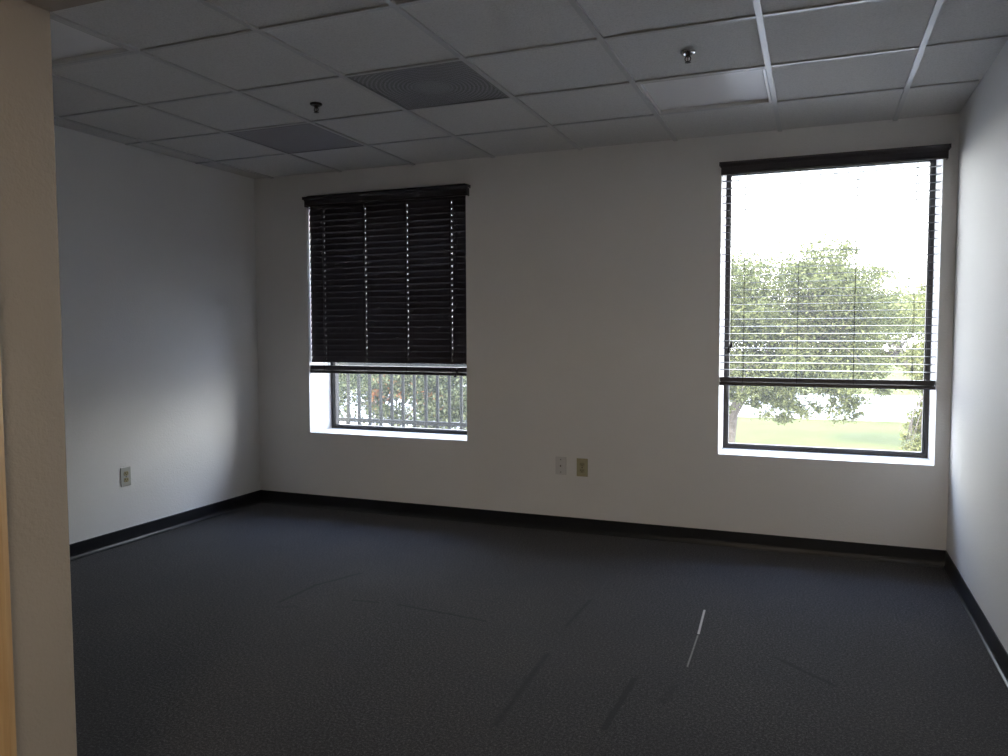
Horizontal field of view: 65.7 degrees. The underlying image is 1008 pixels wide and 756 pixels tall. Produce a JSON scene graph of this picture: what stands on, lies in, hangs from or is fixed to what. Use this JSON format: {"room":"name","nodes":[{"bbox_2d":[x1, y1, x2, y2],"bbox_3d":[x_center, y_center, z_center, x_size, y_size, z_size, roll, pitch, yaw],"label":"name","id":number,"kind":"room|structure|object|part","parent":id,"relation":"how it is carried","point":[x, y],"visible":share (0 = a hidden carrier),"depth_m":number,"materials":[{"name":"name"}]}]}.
{"room":"empty office room","nodes":[
{"label":"empty office room","id":0,"kind":"room"},
{"bbox_2d":[0,0,103,755],"bbox_3d":[-1.078,-0.024,1.819,4.762,2.513,0.175,1,4,22],"label":"wall","id":1,"kind":"structure","parent":0,"point":[30,301],"depth_m":1.84,"materials":[{"name":"paint"}]},
{"bbox_2d":[0,353,16,755],"bbox_3d":[-1.145,0.188,1.736,0.016,2.100,0.075,1,4,22],"label":"trim","id":2,"kind":"structure","parent":1,"relation":"attached to","point":[8,746],"depth_m":1.77,"materials":[{"name":"brown wood"}]},
{"bbox_2d":[54,125,260,543],"bbox_3d":[-3.355,-0.125,2.801,0.200,2.613,7.200,1,4,22],"label":"wall","id":3,"kind":"structure","parent":0,"point":[157,260],"depth_m":5.14,"materials":[{"name":"white paint"}]},
{"bbox_2d":[120,466,130,486],"bbox_3d":[-2.399,0.626,4.955,0.009,0.120,0.076,1,4,22],"label":"wall outlet","id":4,"kind":"object","parent":3,"relation":"attached to","point":[125,472],"visible":1,"depth_m":4.95,"materials":[{"name":"white plastic"}]},
{"bbox_2d":[69,490,260,560],"bbox_3d":[-2.581,1.032,4.511,0.016,0.096,3.585,1,4,22],"label":"baseboard","id":5,"kind":"structure","parent":3,"relation":"attached to","point":[84,548],"depth_m":5.21,"materials":[{"name":"black rubber"}]},
{"bbox_2d":[50,0,1007,178],"bbox_3d":[-0.988,-1.452,1.969,5.162,0.320,7.560,1,4,22],"label":"ceiling","id":6,"kind":"structure","parent":0,"point":[197,73],"depth_m":3.49,"materials":[{"name":"tile"}]},
{"bbox_2d":[50,17,133,65],"bbox_3d":[-1.924,-1.401,3.111,0.584,0.090,0.577,1,4,22],"label":"ceiling light","id":7,"kind":"object","parent":6,"relation":"attached to","point":[69,44],"visible":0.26,"depth_m":3.26,"materials":[{"name":"white plastic"}]},
{"bbox_2d":[227,123,363,153],"bbox_3d":[-1.259,-1.502,4.777,0.584,0.089,0.577,1,4,22],"label":"ceiling vent","id":8,"kind":"object","parent":6,"relation":"in","point":[308,137],"visible":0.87,"depth_m":4.76,"materials":[{"name":"grey metal"}]},
{"bbox_2d":[310,102,321,112],"bbox_3d":[-0.971,-1.395,4.037,0.064,0.046,0.064,1,4,22],"label":"sprinkler","id":9,"kind":"object","parent":6,"relation":"attached to","point":[315,105],"visible":1,"depth_m":4.03,"materials":[{"name":"black metal"}]},
{"bbox_2d":[347,61,509,109],"bbox_3d":[-0.348,-1.445,3.770,0.584,0.089,0.577,1,4,22],"label":"ceiling vent","id":10,"kind":"object","parent":6,"relation":"in","point":[452,83],"visible":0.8,"depth_m":3.74,"materials":[{"name":"grey metal"}]},
{"bbox_2d":[680,49,695,63],"bbox_3d":[0.778,-1.357,3.302,0.064,0.046,0.064,1,4,22],"label":"sprinkler","id":11,"kind":"object","parent":6,"relation":"attached to","point":[687,52],"visible":1,"depth_m":3.29,"materials":[{"name":"silver metal"}]},
{"bbox_2d":[637,68,771,114],"bbox_3d":[1.007,-1.455,3.874,0.584,0.090,0.577,1,4,22],"label":"ceiling light","id":12,"kind":"object","parent":6,"relation":"attached to","point":[746,87],"visible":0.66,"depth_m":3.89,"materials":[{"name":"white plastic"}]},
{"bbox_2d":[70,502,1007,755],"bbox_3d":[-0.980,1.341,2.134,5.162,0.250,7.560,1,4,22],"label":"floor","id":13,"kind":"structure","parent":0,"point":[260,629],"depth_m":3.32,"materials":[{"name":"carpet"}]},
{"bbox_2d":[254,113,959,549],"bbox_3d":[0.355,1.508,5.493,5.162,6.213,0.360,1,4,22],"label":"wall","id":14,"kind":"structure","parent":0,"point":[595,304],"depth_m":5.08,"materials":[{"name":"white paint"}]},
{"bbox_2d":[302,183,470,376],"bbox_3d":[-0.854,-0.685,5.654,1.352,1.340,0.122,1,4,22],"label":"window blind","id":15,"kind":"object","parent":14,"relation":"attached to","point":[381,289],"visible":1,"depth_m":5.67,"materials":[{"name":"brown wood"}]},
{"bbox_3d":[-1.350,-0.690,5.887,0.002,1.266,0.056,1,4,22],"label":"ladder cord","id":16,"kind":"part","parent":15,"relation":"part of","materials":[{"name":"fabric"}]},
{"bbox_3d":[-1.018,-0.683,5.755,0.002,1.266,0.056,1,4,22],"label":"ladder cord","id":17,"kind":"part","parent":15,"relation":"part of","materials":[{"name":"fabric"}]},
{"bbox_3d":[-0.860,-0.039,5.731,1.309,0.021,0.054,1,4,22],"label":"rail","id":18,"kind":"part","parent":15,"relation":"part of","materials":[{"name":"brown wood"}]},
{"bbox_3d":[-0.695,-0.677,5.626,0.002,1.266,0.056,1,4,22],"label":"ladder cord","id":19,"kind":"part","parent":15,"relation":"part of","materials":[{"name":"fabric"}]},
{"bbox_3d":[-0.368,-0.670,5.496,0.002,1.266,0.056,1,4,22],"label":"ladder cord","id":20,"kind":"part","parent":15,"relation":"part of","materials":[{"name":"fabric"}]},
{"bbox_3d":[-0.336,-0.665,5.439,0.017,1.262,0.004,1,4,22],"label":"pull cord","id":21,"kind":"part","parent":15,"relation":"part of","materials":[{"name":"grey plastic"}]},
{"bbox_2d":[331,362,466,434],"bbox_3d":[-0.758,-0.481,5.959,1.316,1.787,0.050,1,4,22],"label":"window","id":22,"kind":"structure","parent":14,"relation":"in","point":[334,376],"depth_m":6.14,"materials":[{"name":"brown metal"}]},
{"bbox_2d":[555,457,565,474],"bbox_3d":[0.380,0.588,5.227,0.076,0.120,0.013,1,4,22],"label":"wall plate","id":23,"kind":"object","parent":14,"relation":"attached to","point":[560,462],"visible":1,"depth_m":5.23,"materials":[{"name":"white plastic"}]},
{"bbox_2d":[577,458,587,476],"bbox_3d":[0.518,0.593,5.174,0.076,0.120,0.009,1,4,22],"label":"wall outlet","id":24,"kind":"object","parent":14,"relation":"attached to","point":[582,464],"visible":1,"depth_m":5.17,"materials":[{"name":"beige plastic"}]},
{"bbox_2d":[261,490,945,567],"bbox_3d":[0.284,0.977,5.287,4.760,0.096,0.016,1,4,22],"label":"baseboard","id":25,"kind":"structure","parent":14,"relation":"attached to","point":[786,544],"depth_m":5.07,"materials":[{"name":"black rubber"}]},
{"bbox_2d":[723,160,935,457],"bbox_3d":[1.991,-0.425,4.863,1.186,1.787,0.050,1,4,22],"label":"window","id":26,"kind":"structure","parent":14,"relation":"in","point":[932,170],"depth_m":4.79,"materials":[{"name":"brown metal"}]},
{"bbox_2d":[719,144,950,389],"bbox_3d":[1.887,-0.620,4.562,1.223,1.357,0.122,1,4,22],"label":"window blind","id":27,"kind":"object","parent":14,"relation":"attached to","point":[940,151],"visible":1,"depth_m":4.54,"materials":[{"name":"plastic"}]},
{"bbox_3d":[1.382,-0.722,4.749,0.017,1.077,0.004,1,4,22],"label":"pull cord","id":28,"kind":"part","parent":27,"relation":"part of","materials":[{"name":"fabric"}]},
{"bbox_3d":[1.467,-0.619,4.766,0.002,1.293,0.056,1,4,22],"label":"ladder cord","id":29,"kind":"part","parent":27,"relation":"part of","materials":[{"name":"fabric"}]},
{"bbox_3d":[1.754,-0.613,4.651,0.002,1.293,0.056,1,4,22],"label":"ladder cord","id":30,"kind":"part","parent":27,"relation":"part of","materials":[{"name":"fabric"}]},
{"bbox_3d":[1.890,0.044,4.637,1.180,0.021,0.054,1,4,22],"label":"rail","id":31,"kind":"part","parent":27,"relation":"part of","materials":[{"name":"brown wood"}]},
{"bbox_3d":[2.042,-0.607,4.537,0.002,1.293,0.056,1,4,22],"label":"ladder cord","id":32,"kind":"part","parent":27,"relation":"part of","materials":[{"name":"fabric"}]},
{"bbox_3d":[2.326,-0.602,4.423,0.002,1.293,0.056,1,4,22],"label":"ladder cord","id":33,"kind":"part","parent":27,"relation":"part of","materials":[{"name":"fabric"}]},
{"bbox_2d":[946,40,1007,652],"bbox_3d":[1.254,-0.031,0.965,0.200,2.613,7.200,1,4,22],"label":"wall","id":34,"kind":"structure","parent":0,"point":[977,513],"depth_m":3.56,"materials":[{"name":"white paint"}]},
{"bbox_2d":[943,551,1007,687],"bbox_3d":[1.157,1.222,1.079,0.016,0.096,7.200,1,4,22],"label":"baseboard","id":35,"kind":"structure","parent":34,"relation":"attached to","point":[992,643],"depth_m":3.48,"materials":[{"name":"black rubber"}]},
{"bbox_3d":[-1.368,1.084,6.783,4.100,0.160,0.798,1,4,22],"label":"floor","id":36,"kind":"structure","parent":0,"visible":0},
{"bbox_2d":[337,363,466,429],"bbox_3d":[-0.515,0.436,6.769,2.270,1.130,0.060,1,4,22],"label":"balcony railing","id":37,"kind":"object","parent":36,"relation":"on","point":[369,420],"visible":0.25,"depth_m":6.90,"materials":[{"name":"grey metal"}]},
{"bbox_3d":[-1.546,0.457,7.182,0.050,1.045,0.050,1,4,22],"label":"post","id":38,"kind":"part","parent":37,"relation":"part of","materials":[{"name":"grey metal"}]},
{"bbox_3d":[-0.517,-0.086,6.738,2.270,0.085,0.060,1,4,22],"label":"rail","id":39,"kind":"part","parent":37,"relation":"part of","materials":[{"name":"grey metal"}]},
{"bbox_3d":[-0.515,0.398,6.767,2.170,0.035,0.034,1,4,22],"label":"rail","id":40,"kind":"part","parent":37,"relation":"part of","materials":[{"name":"grey metal"}]},
{"label":"outside","id":41,"kind":"structure","parent":0,"visible":0},
{"bbox_2d":[339,351,923,451],"bbox_3d":[39.401,-0.956,97.793,240.000,0.217,200.000,1,4,22],"label":"lawn","id":42,"kind":"structure","parent":41,"point":[878,435],"depth_m":37.56,"materials":[{"name":"green plant"}]},
{"bbox_2d":[339,373,466,429],"bbox_3d":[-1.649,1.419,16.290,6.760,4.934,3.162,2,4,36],"label":"railing","id":43,"kind":"object","parent":42,"relation":"on","point":[443,380],"visible":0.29,"depth_m":15.75,"materials":[{"name":"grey metal"}]},
{"bbox_2d":[729,227,924,442],"bbox_3d":[8.095,-0.515,23.575,10.805,7.914,6.256,0,3,11],"label":"oak tree","id":44,"kind":"object","parent":42,"relation":"on","point":[781,398],"visible":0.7,"depth_m":22.40,"materials":[{"name":"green plant"}]},
{"bbox_2d":[789,277,925,393],"bbox_3d":[15.110,-0.585,31.707,8.232,7.019,5.129,0,3,4],"label":"oak tree","id":45,"kind":"object","parent":42,"relation":"on","point":[889,352],"visible":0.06,"depth_m":31.29,"materials":[{"name":"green plant"}]},
{"bbox_2d":[883,282,925,451],"bbox_3d":[11.282,0.492,19.480,2.552,6.341,2.619,-2,4,-25],"label":"oak tree","id":46,"kind":"object","parent":42,"relation":"on","point":[915,425],"visible":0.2,"depth_m":19.71,"materials":[{"name":"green plant"}]},
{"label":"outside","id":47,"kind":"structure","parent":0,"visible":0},
{"bbox_2d":[339,400,465,429],"bbox_3d":[0.893,3.235,28.377,100.000,0.472,39.000,1,4,22],"label":"pavement","id":48,"kind":"structure","parent":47,"point":[352,407],"depth_m":45.02,"materials":[{"name":"grey concrete"}]},
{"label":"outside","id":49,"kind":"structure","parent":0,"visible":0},
{"bbox_2d":[343,385,921,421],"bbox_3d":[20.556,1.870,50.637,240.000,0.460,17.000,1,4,22],"label":"road","id":50,"kind":"structure","parent":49,"point":[889,409],"depth_m":46.74,"materials":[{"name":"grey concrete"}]}
]}

